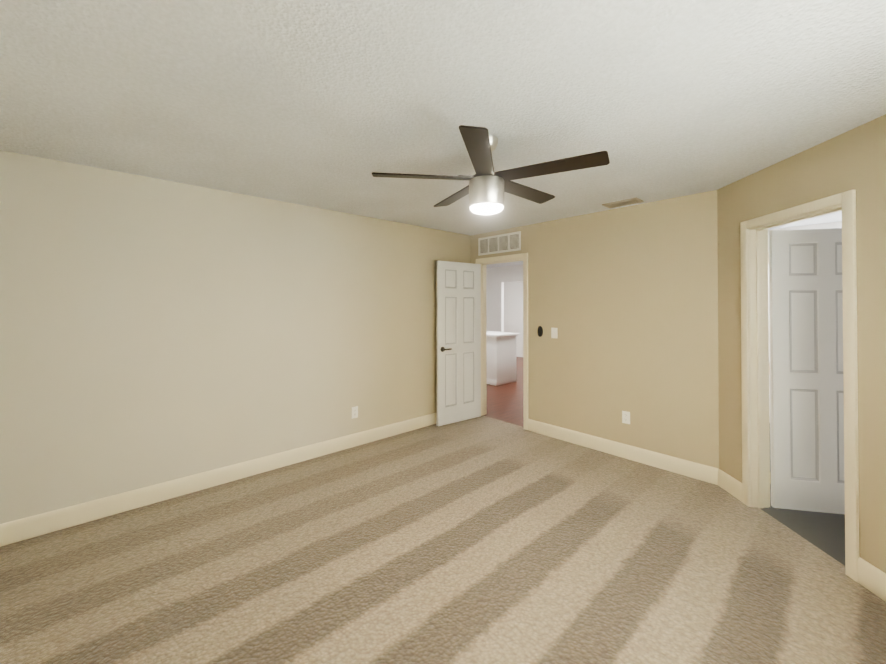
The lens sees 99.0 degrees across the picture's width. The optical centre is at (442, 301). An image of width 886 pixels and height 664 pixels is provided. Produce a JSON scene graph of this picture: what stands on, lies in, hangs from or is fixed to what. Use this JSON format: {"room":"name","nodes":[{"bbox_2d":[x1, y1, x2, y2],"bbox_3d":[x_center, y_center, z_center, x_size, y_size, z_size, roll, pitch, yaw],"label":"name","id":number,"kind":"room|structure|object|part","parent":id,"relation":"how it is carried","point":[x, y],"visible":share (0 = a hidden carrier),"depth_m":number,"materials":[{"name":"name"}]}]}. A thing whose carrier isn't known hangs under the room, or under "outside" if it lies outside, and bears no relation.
{"room":"empty bedroom","nodes":[
{"label":"empty bedroom","id":0,"kind":"room"},
{"bbox_2d":[0,150,470,523],"bbox_3d":[-1.316,0.296,3.713,4.740,2.440,0.120,1,-1,-43],"label":"wall","id":1,"kind":"structure","parent":0,"point":[153,331],"depth_m":2.97,"materials":[{"name":"paint"}]},
{"bbox_2d":[0,413,435,546],"bbox_3d":[-1.270,1.448,3.652,4.500,0.135,0.015,1,-1,-43],"label":"trim","id":2,"kind":"structure","parent":1,"relation":"attached to","point":[14,531],"depth_m":2.94,"materials":[{"name":"beige paint"}]},
{"bbox_2d":[352,406,357,418],"bbox_3d":[-0.926,1.164,3.974,0.072,0.117,0.010,1,-1,-43],"label":"electrical outlet","id":3,"kind":"object","parent":1,"relation":"attached to","point":[354,412],"visible":1,"depth_m":3.97,"materials":[{"name":"white plastic"}]},
{"bbox_2d":[0,415,885,663],"bbox_3d":[0.077,1.526,2.183,4.600,0.050,4.100,1,-1,-43],"label":"floor carpet","id":4,"kind":"object","parent":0,"point":[482,539],"visible":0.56,"depth_m":2.10,"materials":[{"name":"beige carpet"}]},
{"bbox_2d":[0,0,885,267],"bbox_3d":[1.412,-0.977,4.450,10.100,0.120,10.500,1,-1,-43],"label":"ceiling","id":5,"kind":"structure","parent":0,"point":[333,105],"depth_m":1.71,"materials":[{"name":"white paint"}]},
{"bbox_2d":[372,125,609,214],"bbox_3d":[0.288,-0.725,2.233,1.214,0.427,1.275,1,-1,-43],"label":"fan","id":6,"kind":"object","parent":5,"relation":"hanging from","point":[486,188],"visible":1,"depth_m":2.10,"materials":[{"name":"brown wood"}]},
{"bbox_2d":[602,197,643,207],"bbox_3d":[1.677,-0.921,3.532,0.170,0.011,0.310,1,-1,-43],"label":"ceiling vent","id":7,"kind":"object","parent":5,"relation":"in","point":[623,202],"visible":1,"depth_m":3.52,"materials":[{"name":"beige metal"}]},
{"bbox_2d":[483,357,523,426],"bbox_3d":[1.907,1.579,7.473,5.250,0.048,6.680,1,-1,-43],"label":"floor","id":8,"kind":"structure","parent":0,"point":[504,402],"depth_m":5.89,"materials":[{"name":"brown wood"}]},
{"bbox_2d":[487,331,519,385],"bbox_3d":[0.535,1.087,7.901,0.700,0.940,2.100,1,-1,-43],"label":"kitchen island","id":9,"kind":"object","parent":8,"relation":"on","point":[501,358],"depth_m":7.09,"materials":[{"name":"white wood"}]},
{"bbox_2d":[486,265,522,356],"bbox_3d":[2.663,0.339,8.096,0.150,2.440,6.800,1,-1,-43],"label":"wall","id":10,"kind":"structure","parent":0,"point":[504,298],"depth_m":9.20,"materials":[{"name":"paint"}]},
{"bbox_2d":[471,190,718,468],"bbox_3d":[1.333,0.301,4.243,0.120,2.440,2.920,1,-1,-43],"label":"wall","id":11,"kind":"structure","parent":0,"point":[623,301],"depth_m":3.64,"materials":[{"name":"paint"}]},
{"bbox_2d":[436,261,480,425],"bbox_3d":[0.199,0.507,4.833,0.705,2.015,0.153,1,-1,-43],"label":"hall door","id":12,"kind":"structure","parent":11,"relation":"in","point":[458,341],"depth_m":4.78,"materials":[{"name":"white paint"}]},
{"bbox_2d":[478,231,520,255],"bbox_3d":[0.710,-0.738,4.835,0.012,0.230,0.680,1,-1,-43],"label":"air vent","id":13,"kind":"object","parent":11,"relation":"in","point":[507,242],"visible":1,"depth_m":4.82,"materials":[{"name":"white metal"}]},
{"bbox_2d":[538,326,542,336],"bbox_3d":[1.123,0.343,4.369,0.020,0.124,0.060,1,-1,-43],"label":"light switch","id":14,"kind":"object","parent":11,"relation":"attached to","point":[540,331],"visible":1,"depth_m":4.36,"materials":[{"name":"black plastic"}]},
{"bbox_2d":[551,328,557,337],"bbox_3d":[1.247,0.351,4.239,0.011,0.117,0.075,1,-1,-43],"label":"light switch","id":15,"kind":"object","parent":11,"relation":"attached to","point":[554,333],"visible":1,"depth_m":4.24,"materials":[{"name":"white plastic"}]},
{"bbox_2d":[476,253,717,484],"bbox_3d":[1.373,0.468,4.197,0.156,2.106,2.800,1,-1,-43],"label":"trim","id":16,"kind":"structure","parent":11,"relation":"attached to","point":[702,472],"depth_m":4.21,"materials":[{"name":"beige paint"}]},
{"bbox_2d":[622,411,629,423],"bbox_3d":[1.772,1.121,3.661,0.010,0.117,0.072,1,-1,-43],"label":"electrical outlet","id":17,"kind":"object","parent":11,"relation":"attached to","point":[626,417],"visible":1,"depth_m":3.66,"materials":[{"name":"white plastic"}]},
{"bbox_2d":[717,114,885,572],"bbox_3d":[2.299,0.282,2.277,0.120,2.440,1.797,0,-1,2],"label":"wall","id":18,"kind":"structure","parent":0,"point":[854,159],"depth_m":2.04,"materials":[{"name":"paint"}]},
{"bbox_2d":[718,190,885,601],"bbox_3d":[2.232,0.449,2.278,1.208,2.106,1.208,1,-1,-43],"label":"trim","id":19,"kind":"structure","parent":18,"relation":"attached to","point":[752,489],"depth_m":2.76,"materials":[{"name":"beige paint"}]},
{"bbox_2d":[768,228,844,513],"bbox_3d":[2.732,0.487,2.709,0.434,2.015,0.579,1,-1,-43],"label":"bathroom door","id":20,"kind":"structure","parent":18,"relation":"in","point":[806,372],"depth_m":2.71,"materials":[{"name":"white paint"}]},
{"bbox_3d":[2.737,0.484,2.722,0.410,1.710,0.565,1,-1,-43],"label":"handle","id":21,"kind":"part","parent":20,"relation":"part of","materials":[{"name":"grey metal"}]},
{"bbox_2d":[760,464,844,565],"bbox_3d":[3.998,1.528,2.184,3.920,0.046,3.700,1,-1,-43],"label":"floor","id":22,"kind":"structure","parent":0,"point":[824,532],"depth_m":2.54,"materials":[{"name":"grey tile"}]},
{"bbox_2d":[768,221,841,420],"bbox_3d":[5.354,0.294,3.529,0.120,2.440,3.570,1,-1,-43],"label":"wall","id":23,"kind":"structure","parent":0,"point":[828,225],"depth_m":4.55,"materials":[{"name":"paint"}]}
]}

